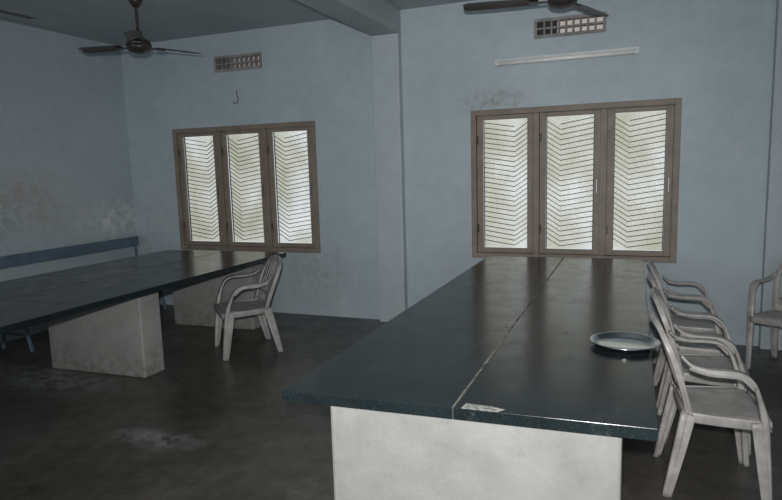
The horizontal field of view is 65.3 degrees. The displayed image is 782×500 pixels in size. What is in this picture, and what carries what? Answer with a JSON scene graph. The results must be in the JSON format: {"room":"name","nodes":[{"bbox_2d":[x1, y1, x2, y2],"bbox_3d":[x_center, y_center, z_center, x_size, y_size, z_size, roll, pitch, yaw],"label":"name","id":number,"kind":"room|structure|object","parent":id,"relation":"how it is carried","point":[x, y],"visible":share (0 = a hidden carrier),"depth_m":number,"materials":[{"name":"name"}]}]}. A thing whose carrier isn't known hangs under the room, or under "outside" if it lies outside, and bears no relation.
{"room":"dining hall","nodes":[
{"label":"dining hall","id":0,"kind":"room"},
{"bbox_2d":[0,10,36,18],"bbox_3d":[-2.768,-1.743,3.848,1.182,0.475,1.051,1,8,22],"label":"ceiling fan","id":1,"kind":"object","parent":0,"point":[1,11],"depth_m":4.24,"materials":[{"name":"metal"}]},
{"bbox_2d":[0,20,137,343],"bbox_3d":[-4.948,-0.278,3.379,0.200,3.130,9.050,1,8,22],"label":"wall","id":2,"kind":"structure","parent":0,"point":[66,177],"depth_m":6.55,"materials":[{"name":"paint"}]},
{"bbox_2d":[0,0,473,45],"bbox_3d":[0.224,-1.773,1.201,11.350,0.120,9.250,1,8,22],"label":"ceiling","id":3,"kind":"structure","parent":0,"point":[104,21],"depth_m":5.94,"materials":[{"name":"grey paint"}]},
{"bbox_2d":[78,0,200,53],"bbox_3d":[-2.265,-1.954,5.349,0.976,0.485,1.032,1,8,22],"label":"ceiling fan","id":4,"kind":"object","parent":3,"relation":"hanging from","point":[136,43],"depth_m":5.26,"materials":[{"name":"metal"}]},
{"bbox_2d":[297,0,400,35],"bbox_3d":[-1.702,-1.633,1.883,0.285,0.230,9.050,1,8,22],"label":"ceiling beam","id":5,"kind":"structure","parent":3,"relation":"attached to","point":[371,17],"depth_m":5.37,"materials":[{"name":"paint"}]},
{"bbox_2d":[371,33,407,321],"bbox_3d":[-0.009,-0.684,6.213,0.285,2.900,0.090,1,8,22],"label":"pillar","id":6,"kind":"structure","parent":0,"point":[386,48],"depth_m":6.16,"materials":[{"name":"paint"}]},
{"bbox_2d":[0,304,781,499],"bbox_3d":[0.316,1.447,1.634,11.350,0.120,9.250,1,8,22],"label":"floor","id":7,"kind":"structure","parent":0,"point":[204,426],"depth_m":3.84,"materials":[{"name":"grey concrete"}]},
{"bbox_2d":[0,236,166,351],"bbox_3d":[-3.551,0.515,5.680,0.439,0.872,3.700,1,8,22],"label":"bench","id":8,"kind":"object","parent":7,"relation":"on","point":[20,259],"visible":0.38,"depth_m":6.37,"materials":[{"name":"blue paint"}]},
{"bbox_2d":[0,250,285,377],"bbox_3d":[-2.599,0.683,4.628,1.490,0.761,4.480,1,8,22],"label":"dining table","id":9,"kind":"object","parent":7,"relation":"on","point":[104,317],"visible":0.98,"depth_m":4.98,"materials":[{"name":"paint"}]},
{"bbox_2d":[214,255,283,360],"bbox_3d":[-1.281,0.487,5.525,0.600,0.842,0.639,-5,8,-24],"label":"armchair","id":10,"kind":"object","parent":7,"relation":"on","point":[228,311],"visible":1,"depth_m":5.41,"materials":[{"name":"beige plastic"}]},
{"bbox_2d":[282,256,657,499],"bbox_3d":[0.888,0.686,3.861,1.337,0.761,3.685,1,8,22],"label":"dining table","id":11,"kind":"object","parent":7,"relation":"on","point":[494,384],"visible":0.98,"depth_m":2.35,"materials":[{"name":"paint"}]},
{"bbox_2d":[590,331,660,353],"bbox_3d":[1.075,0.426,2.806,0.306,0.026,0.306,1,8,22],"label":"steel plate","id":12,"kind":"object","parent":11,"relation":"on","point":[612,341],"visible":1,"depth_m":2.84,"materials":[{"name":"silver metal"}]},
{"bbox_2d":[647,260,722,380],"bbox_3d":[2.181,0.511,4.549,0.527,0.859,0.570,1,8,22],"label":"armchair","id":13,"kind":"object","parent":7,"relation":"on","point":[685,323],"visible":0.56,"depth_m":4.47,"materials":[{"name":"beige plastic"}]},
{"bbox_2d":[646,272,726,408],"bbox_3d":[1.973,0.584,4.054,0.527,0.859,0.570,1,8,20],"label":"armchair","id":14,"kind":"object","parent":7,"relation":"on","point":[692,348],"visible":0.39,"depth_m":3.97,"materials":[{"name":"beige plastic"}]},
{"bbox_2d":[650,287,750,454],"bbox_3d":[1.784,0.656,3.557,0.527,0.859,0.570,2,8,23],"label":"armchair","id":15,"kind":"object","parent":7,"relation":"on","point":[708,360],"visible":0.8,"depth_m":3.47,"materials":[{"name":"white plastic"}]},
{"bbox_2d":[648,309,772,499],"bbox_3d":[1.550,0.734,3.026,0.527,0.859,0.570,1,8,18],"label":"armchair","id":16,"kind":"object","parent":7,"relation":"on","point":[736,408],"visible":1,"depth_m":2.88,"materials":[{"name":"white plastic"}]},
{"bbox_2d":[745,263,781,368],"bbox_3d":[3.042,0.482,4.578,0.527,0.859,0.570,-7,9,-34],"label":"armchair","id":17,"kind":"object","parent":7,"relation":"on","point":[773,317],"visible":0.99,"depth_m":4.66,"materials":[{"name":"beige plastic"}]},
{"bbox_2d":[121,0,776,345],"bbox_3d":[1.935,-0.770,5.580,11.350,3.130,0.200,1,8,22],"label":"wall","id":18,"kind":"structure","parent":0,"point":[716,56],"depth_m":5.96,"materials":[{"name":"blue paint"}]},
{"bbox_2d":[178,132,222,245],"bbox_3d":[-2.232,-0.708,7.162,0.553,1.310,0.058,1,8,22],"label":"window","id":19,"kind":"structure","parent":18,"relation":"in","point":[188,241],"depth_m":7.19,"materials":[{"name":"brown paint"}]},
{"bbox_2d":[184,137,218,240],"bbox_3d":[-2.216,-0.716,7.199,0.447,1.226,0.011,1,8,22],"label":"window grille","id":20,"kind":"object","parent":18,"relation":"attached to","point":[186,159],"visible":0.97,"depth_m":7.21,"materials":[{"name":"metal"}]},
{"bbox_2d":[185,136,219,240],"bbox_3d":[-2.210,-0.718,7.216,0.447,1.226,0.005,1,8,22],"label":"glass","id":21,"kind":"object","parent":18,"relation":"attached to","point":[208,139],"visible":0.64,"depth_m":7.22,"materials":[{"name":"grey glass"}]},
{"bbox_2d":[213,52,261,72],"bbox_3d":[-1.681,-2.072,6.760,0.620,0.170,0.082,1,8,22],"label":"air vent","id":22,"kind":"object","parent":18,"relation":"in","point":[246,61],"visible":0.92,"depth_m":6.74,"materials":[{"name":"grey concrete"}]},
{"bbox_2d":[221,129,267,246],"bbox_3d":[-1.661,-0.693,6.936,0.553,1.310,0.058,1,8,22],"label":"window","id":23,"kind":"structure","parent":18,"relation":"in","point":[224,134],"depth_m":6.96,"materials":[{"name":"brown paint"}]},
{"bbox_2d":[227,135,263,241],"bbox_3d":[-1.646,-0.702,6.973,0.447,1.226,0.011,1,8,22],"label":"window grille","id":24,"kind":"object","parent":18,"relation":"attached to","point":[228,139],"visible":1,"depth_m":6.99,"materials":[{"name":"metal"}]},
{"bbox_2d":[228,133,263,241],"bbox_3d":[-1.639,-0.704,6.990,0.447,1.226,0.005,1,8,22],"label":"glass","id":25,"kind":"object","parent":18,"relation":"attached to","point":[234,138],"visible":0.64,"depth_m":6.99,"materials":[{"name":"grey glass"}]},
{"bbox_2d":[172,121,320,252],"bbox_3d":[-1.653,-0.696,6.956,1.890,1.420,0.110,1,8,22],"label":"frame","id":26,"kind":"object","parent":18,"relation":"attached to","point":[263,127],"visible":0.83,"depth_m":6.87,"materials":[{"name":"brown paint"}]},
{"bbox_2d":[267,126,315,247],"bbox_3d":[-1.091,-0.679,6.710,0.553,1.310,0.058,1,8,22],"label":"window","id":27,"kind":"structure","parent":18,"relation":"in","point":[276,243],"depth_m":6.73,"materials":[{"name":"brown paint"}]},
{"bbox_2d":[273,132,310,242],"bbox_3d":[-1.076,-0.688,6.747,0.447,1.226,0.011,1,8,22],"label":"window grille","id":28,"kind":"object","parent":18,"relation":"attached to","point":[274,136],"visible":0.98,"depth_m":6.76,"materials":[{"name":"metal"}]},
{"bbox_2d":[274,131,311,242],"bbox_3d":[-1.069,-0.690,6.764,0.447,1.226,0.005,1,8,22],"label":"glass","id":29,"kind":"object","parent":18,"relation":"attached to","point":[281,135],"visible":0.64,"depth_m":6.76,"materials":[{"name":"grey glass"}]},
{"bbox_2d":[477,113,532,252],"bbox_3d":[1.091,-0.625,5.845,0.533,1.310,0.058,1,8,22],"label":"window","id":30,"kind":"structure","parent":18,"relation":"in","point":[480,182],"depth_m":5.84,"materials":[{"name":"brown paint"}]},
{"bbox_2d":[483,121,526,246],"bbox_3d":[1.106,-0.634,5.882,0.427,1.226,0.011,1,8,22],"label":"window grille","id":31,"kind":"object","parent":18,"relation":"attached to","point":[483,121],"visible":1,"depth_m":5.89,"materials":[{"name":"metal"}]},
{"bbox_2d":[484,118,526,247],"bbox_3d":[1.113,-0.636,5.899,0.427,1.226,0.005,1,8,22],"label":"glass","id":32,"kind":"object","parent":18,"relation":"attached to","point":[517,123],"visible":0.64,"depth_m":5.89,"materials":[{"name":"grey glass"}]},
{"bbox_2d":[495,46,638,66],"bbox_3d":[1.547,-1.723,5.446,1.243,0.065,0.076,1,8,22],"label":"fluorescent tube light","id":33,"kind":"object","parent":18,"relation":"attached to","point":[629,50],"visible":1,"depth_m":5.41,"materials":[{"name":"plastic"}]},
{"bbox_2d":[539,109,600,254],"bbox_3d":[1.644,-0.612,5.626,0.533,1.310,0.058,1,8,22],"label":"window","id":34,"kind":"structure","parent":18,"relation":"in","point":[597,125],"depth_m":5.61,"materials":[{"name":"brown paint"}]},
{"bbox_2d":[547,115,593,248],"bbox_3d":[1.665,-0.622,5.680,0.427,1.226,0.005,1,8,22],"label":"glass","id":35,"kind":"object","parent":18,"relation":"attached to","point":[557,121],"visible":0.79,"depth_m":5.68,"materials":[{"name":"grey glass"}]},
{"bbox_2d":[534,11,606,38],"bbox_3d":[1.600,-2.001,5.458,0.620,0.170,0.082,1,8,22],"label":"air vent","id":36,"kind":"object","parent":18,"relation":"in","point":[586,23],"visible":0.98,"depth_m":5.45,"materials":[{"name":"grey concrete"}]},
{"bbox_2d":[546,114,594,248],"bbox_3d":[1.659,-0.620,5.663,0.427,1.226,0.011,1,8,22],"label":"window grille","id":37,"kind":"object","parent":18,"relation":"attached to","point":[594,114],"visible":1,"depth_m":5.66,"materials":[{"name":"metal"}]},
{"bbox_2d":[471,98,681,262],"bbox_3d":[1.652,-0.615,5.646,1.832,1.420,0.110,1,8,22],"label":"frame","id":38,"kind":"object","parent":18,"relation":"attached to","point":[677,102],"visible":0.85,"depth_m":5.55,"materials":[{"name":"brown paint"}]},
{"bbox_2d":[613,111,665,249],"bbox_3d":[2.218,-0.609,5.461,0.427,1.226,0.005,1,8,22],"label":"glass","id":39,"kind":"object","parent":18,"relation":"attached to","point":[625,117],"visible":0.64,"depth_m":5.46,"materials":[{"name":"grey glass"}]},
{"bbox_2d":[612,110,666,250],"bbox_3d":[2.211,-0.606,5.444,0.427,1.226,0.011,1,8,22],"label":"window grille","id":40,"kind":"object","parent":18,"relation":"attached to","point":[666,110],"visible":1,"depth_m":5.44,"materials":[{"name":"metal"}]},
{"bbox_2d":[606,105,673,256],"bbox_3d":[2.196,-0.598,5.407,0.533,1.310,0.058,1,8,22],"label":"window","id":41,"kind":"structure","parent":18,"relation":"in","point":[670,108],"depth_m":5.39,"materials":[{"name":"brown paint"}]},
{"bbox_2d":[463,0,608,15],"bbox_3d":[1.164,-1.977,4.525,1.210,0.415,1.268,1,8,22],"label":"ceiling fan","id":42,"kind":"object","parent":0,"point":[554,4],"depth_m":4.54,"materials":[{"name":"metal"}]},
{"bbox_2d":[758,0,781,349],"bbox_3d":[3.221,-0.604,4.933,0.295,2.900,0.090,1,8,22],"label":"wall","id":43,"kind":"structure","parent":0,"point":[772,248],"depth_m":4.96,"materials":[{"name":"paint"}]}
]}

